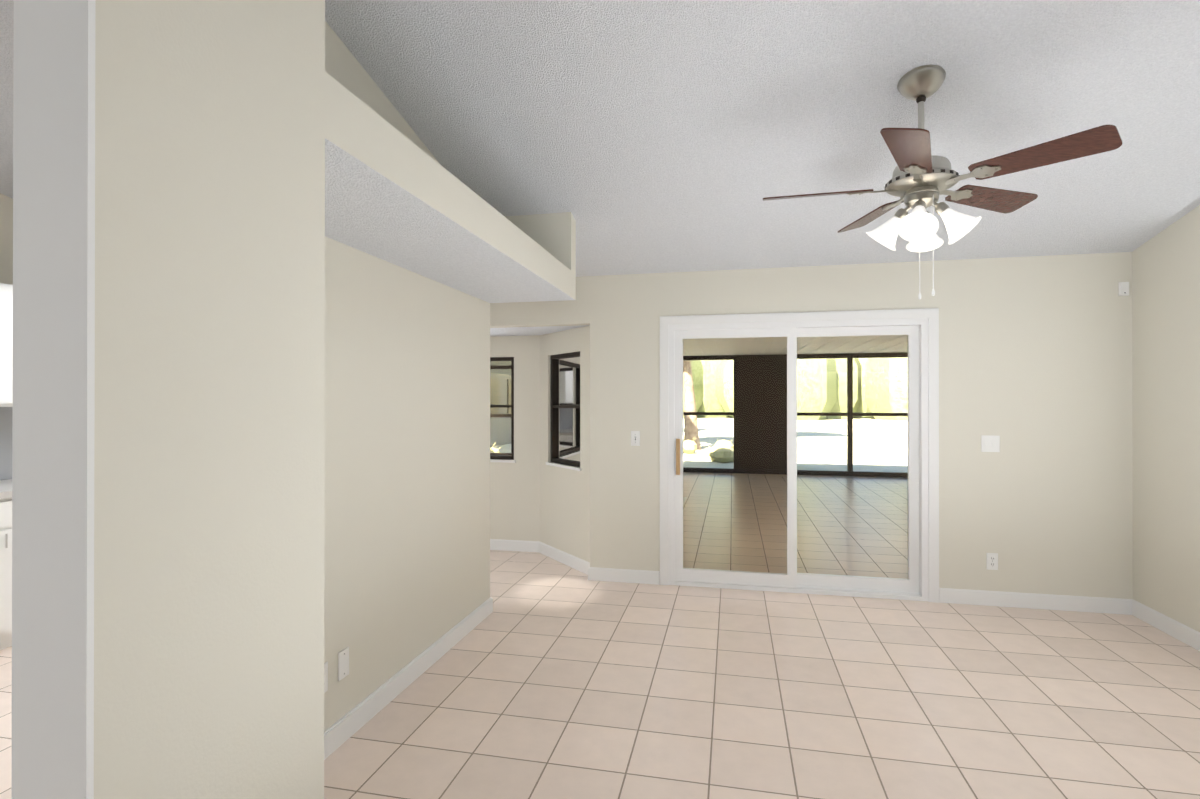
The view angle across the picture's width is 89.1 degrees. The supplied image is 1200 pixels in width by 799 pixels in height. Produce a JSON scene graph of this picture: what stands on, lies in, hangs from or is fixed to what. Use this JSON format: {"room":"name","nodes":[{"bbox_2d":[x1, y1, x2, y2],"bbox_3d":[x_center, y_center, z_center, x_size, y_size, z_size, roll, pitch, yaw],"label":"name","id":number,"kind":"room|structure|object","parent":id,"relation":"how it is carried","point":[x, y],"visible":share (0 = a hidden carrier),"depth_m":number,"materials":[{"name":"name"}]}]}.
{"room":"empty living room","nodes":[
{"label":"empty living room","id":0,"kind":"room"},
{"bbox_2d":[0,193,12,284],"bbox_3d":[-4.425,-0.583,1.973,0.150,4.044,7.800,0,0,12],"label":"wall","id":1,"kind":"structure","parent":0,"point":[6,239],"depth_m":4.01,"materials":[{"name":"beige paint"}]},
{"bbox_2d":[0,283,12,410],"bbox_3d":[-3.748,-0.330,3.889,0.348,0.750,0.567,0,0,12],"label":"upper cabinet","id":2,"kind":"object","parent":1,"relation":"attached to","point":[6,358],"depth_m":3.71,"materials":[{"name":"white"}]},
{"bbox_2d":[94,0,489,798],"bbox_3d":[-0.855,-0.202,2.579,0.750,3.286,3.100,0,0,12],"label":"wall","id":3,"kind":"structure","parent":0,"point":[292,456],"depth_m":1.31,"materials":[{"name":"beige paint"}]},
{"bbox_2d":[11,0,95,798],"bbox_3d":[-0.892,-0.258,0.994,0.154,3.188,0.012,0,0,12],"label":"trim","id":4,"kind":"structure","parent":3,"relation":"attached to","point":[53,427],"depth_m":0.99,"materials":[{"name":"white paint"}]},
{"bbox_2d":[324,661,327,692],"bbox_3d":[-1.111,1.121,2.436,0.009,0.116,0.072,0,0,12],"label":"outlet","id":5,"kind":"object","parent":3,"relation":"attached to","point":[325,676],"visible":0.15,"depth_m":2.46,"materials":[{"name":"white plastic"}]},
{"bbox_2d":[338,647,348,680],"bbox_3d":[-1.082,1.116,2.573,0.007,0.116,0.072,0,0,12],"label":"wall plate","id":6,"kind":"object","parent":3,"relation":"attached to","point":[343,663],"depth_m":2.57,"materials":[{"name":"white plastic"}]},
{"bbox_2d":[325,71,575,302],"bbox_3d":[-0.731,-0.946,2.845,0.620,0.575,2.530,0,0,12],"label":"plant ledge","id":7,"kind":"object","parent":3,"relation":"attached to","point":[394,195],"visible":0.69,"depth_m":2.39,"materials":[{"name":"beige paint"}]},
{"bbox_2d":[490,325,588,336],"bbox_3d":[-1.415,-0.760,5.705,2.950,0.300,0.770,0,0,12],"label":"ceiling","id":8,"kind":"structure","parent":0,"point":[521,331],"depth_m":5.39,"materials":[{"name":"beige paint"}]},
{"bbox_2d":[490,325,589,561],"bbox_3d":[-1.417,0.300,5.692,3.120,2.400,0.790,0,0,12],"label":"wall","id":9,"kind":"structure","parent":0,"point":[534,496],"depth_m":5.79,"materials":[{"name":"beige paint"}]},
{"bbox_2d":[490,357,515,462],"bbox_3d":[-1.355,0.098,6.002,1.140,1.015,0.110,0,0,12],"label":"window","id":10,"kind":"structure","parent":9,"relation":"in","point":[508,458],"depth_m":5.88,"materials":[{"name":"brown metal"}]},
{"bbox_2d":[546,351,580,470],"bbox_3d":[-0.291,0.097,5.428,0.110,1.015,0.620,0,0,-33],"label":"window","id":11,"kind":"structure","parent":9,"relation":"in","point":[564,410],"depth_m":5.49,"materials":[{"name":"brown metal"}]},
{"bbox_2d":[324,539,1199,759],"bbox_3d":[-0.716,1.391,1.495,7.300,0.094,8.450,0,0,12],"label":"baseboard","id":12,"kind":"structure","parent":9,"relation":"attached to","point":[346,728],"depth_m":4.10,"materials":[{"name":"white"}]},
{"bbox_2d":[0,550,1199,798],"bbox_3d":[-0.698,1.488,1.506,7.570,0.100,8.720,0,0,12],"label":"floor","id":13,"kind":"structure","parent":0,"point":[544,685],"depth_m":2.88,"materials":[{"name":"tile"}]},
{"bbox_2d":[0,499,11,649],"bbox_3d":[-3.736,1.003,3.303,0.618,0.880,0.566,0,0,12],"label":"base cabinet","id":14,"kind":"object","parent":13,"relation":"on","point":[5,504],"depth_m":3.47,"materials":[{"name":"white"}]},
{"bbox_2d":[0,479,11,498],"bbox_3d":[-3.911,0.541,2.472,0.630,0.040,3.420,0,0,12],"label":"countertop","id":15,"kind":"structure","parent":14,"relation":"on","point":[5,484],"depth_m":3.57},
{"bbox_2d":[0,0,1199,276],"bbox_3d":[-0.797,-1.915,1.128,7.600,1.874,7.920,0,0,12],"label":"ceiling","id":16,"kind":"structure","parent":0,"point":[650,136],"depth_m":2.88,"materials":[{"name":"white paint"}]},
{"bbox_2d":[763,65,1121,298],"bbox_3d":[1.355,-0.919,2.660,1.249,0.978,1.294,0,0,12],"label":"ceiling fan","id":17,"kind":"object","parent":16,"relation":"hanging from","point":[921,181],"visible":1,"depth_m":2.56,"materials":[{"name":"brown wood"}]},
{"bbox_2d":[683,335,907,355],"bbox_3d":[1.212,-0.948,8.732,11.000,0.108,7.800,0,0,12],"label":"ceiling","id":18,"kind":"structure","parent":0,"point":[860,344],"depth_m":10.13,"materials":[{"name":"white"}]},
{"bbox_2d":[683,472,907,578],"bbox_3d":[2.667,1.515,8.359,8.000,0.085,7.700,0,0,12],"label":"floor","id":19,"kind":"structure","parent":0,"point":[711,491],"depth_m":7.16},
{"bbox_2d":[490,362,510,454],"bbox_3d":[-1.647,0.289,9.866,4.930,2.375,0.090,0,0,12],"label":"wall","id":20,"kind":"structure","parent":19,"relation":"on","point":[509,366],"depth_m":9.84,"materials":[{"name":"beige paint"}]},
{"bbox_2d":[683,352,907,477],"bbox_3d":[3.461,0.295,12.117,8.040,2.375,0.115,0,0,12],"label":"wall","id":21,"kind":"structure","parent":19,"relation":"on","point":[771,369],"depth_m":12.13,"materials":[{"name":"brown metal"}]},
{"bbox_2d":[490,252,1132,598],"bbox_3d":[0.323,0.212,4.870,6.700,2.470,0.120,0,0,12],"label":"wall","id":22,"kind":"structure","parent":0,"point":[1035,363],"depth_m":4.29,"materials":[{"name":"beige paint"}]},
{"bbox_2d":[631,431,639,445],"bbox_3d":[0.279,0.307,4.809,0.072,0.116,0.018,0,0,12],"label":"toggle light switch","id":23,"kind":"object","parent":22,"relation":"attached to","point":[635,438],"visible":1,"depth_m":4.81,"materials":[{"name":"white plastic"}]},
{"bbox_2d":[660,308,938,602],"bbox_3d":[1.453,0.404,4.606,1.996,2.110,0.164,0,0,12],"label":"sliding glass door","id":24,"kind":"structure","parent":22,"relation":"attached to","point":[919,328],"depth_m":4.57,"materials":[{"name":"white"}]},
{"bbox_2d":[981,435,999,451],"bbox_3d":[2.742,0.311,4.277,0.115,0.116,0.012,0,0,12],"label":"rocker light switch","id":25,"kind":"object","parent":22,"relation":"attached to","point":[990,443],"visible":1,"depth_m":4.28,"materials":[{"name":"white plastic"}]},
{"bbox_2d":[986,553,997,569],"bbox_3d":[2.752,1.136,4.274,0.072,0.116,0.009,0,0,12],"label":"electrical outlet","id":26,"kind":"object","parent":22,"relation":"attached to","point":[991,561],"visible":1,"depth_m":4.27,"materials":[{"name":"white plastic"}]},
{"bbox_2d":[1118,282,1128,295],"bbox_3d":[3.527,-0.745,4.102,0.056,0.090,0.027,0,0,12],"label":"sensor","id":27,"kind":"object","parent":22,"relation":"attached to","point":[1123,288],"visible":0.96,"depth_m":4.09,"materials":[{"name":"white plastic"}]},
{"bbox_2d":[1132,205,1199,631],"bbox_3d":[2.843,-0.600,0.335,0.150,4.069,7.920,0,0,12],"label":"wall","id":28,"kind":"structure","parent":0,"point":[1166,397],"depth_m":3.77,"materials":[{"name":"beige paint"}]},
{"label":"outside","id":29,"kind":"structure","parent":0,"visible":0},
{"bbox_2d":[490,418,907,471],"bbox_3d":[7.111,1.682,24.124,120.000,0.240,130.000,0,0,12],"label":"ground","id":30,"kind":"structure","parent":29,"point":[815,432],"depth_m":21.03,"materials":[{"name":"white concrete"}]},
{"bbox_2d":[490,361,510,446],"bbox_3d":[-11.613,-1.175,21.544,17.300,5.460,11.800,0,0,12],"label":"house","id":31,"kind":"structure","parent":30,"relation":"on","point":[503,423],"depth_m":20.63,"materials":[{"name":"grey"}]},
{"bbox_2d":[490,438,733,462],"bbox_3d":[0.644,1.221,16.018,7.330,0.667,4.349,0,0,12],"label":"shrubs","id":32,"kind":"object","parent":30,"relation":"on","point":[715,455],"depth_m":14.85,"materials":[{"name":"green plant"}]},
{"bbox_2d":[683,361,700,449],"bbox_3d":[2.453,-1.325,19.089,4.333,5.816,4.469,0,0,12],"label":"tree","id":33,"kind":"object","parent":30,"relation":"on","point":[688,385],"depth_m":18.81,"materials":[{"name":"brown plant"}]},
{"bbox_2d":[683,357,907,420],"bbox_3d":[11.326,-1.414,53.883,92.087,10.890,13.617,0,0,12],"label":"tree line far","id":34,"kind":"object","parent":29,"point":[716,399],"depth_m":48.93,"materials":[{"name":"green plant"}]}
]}

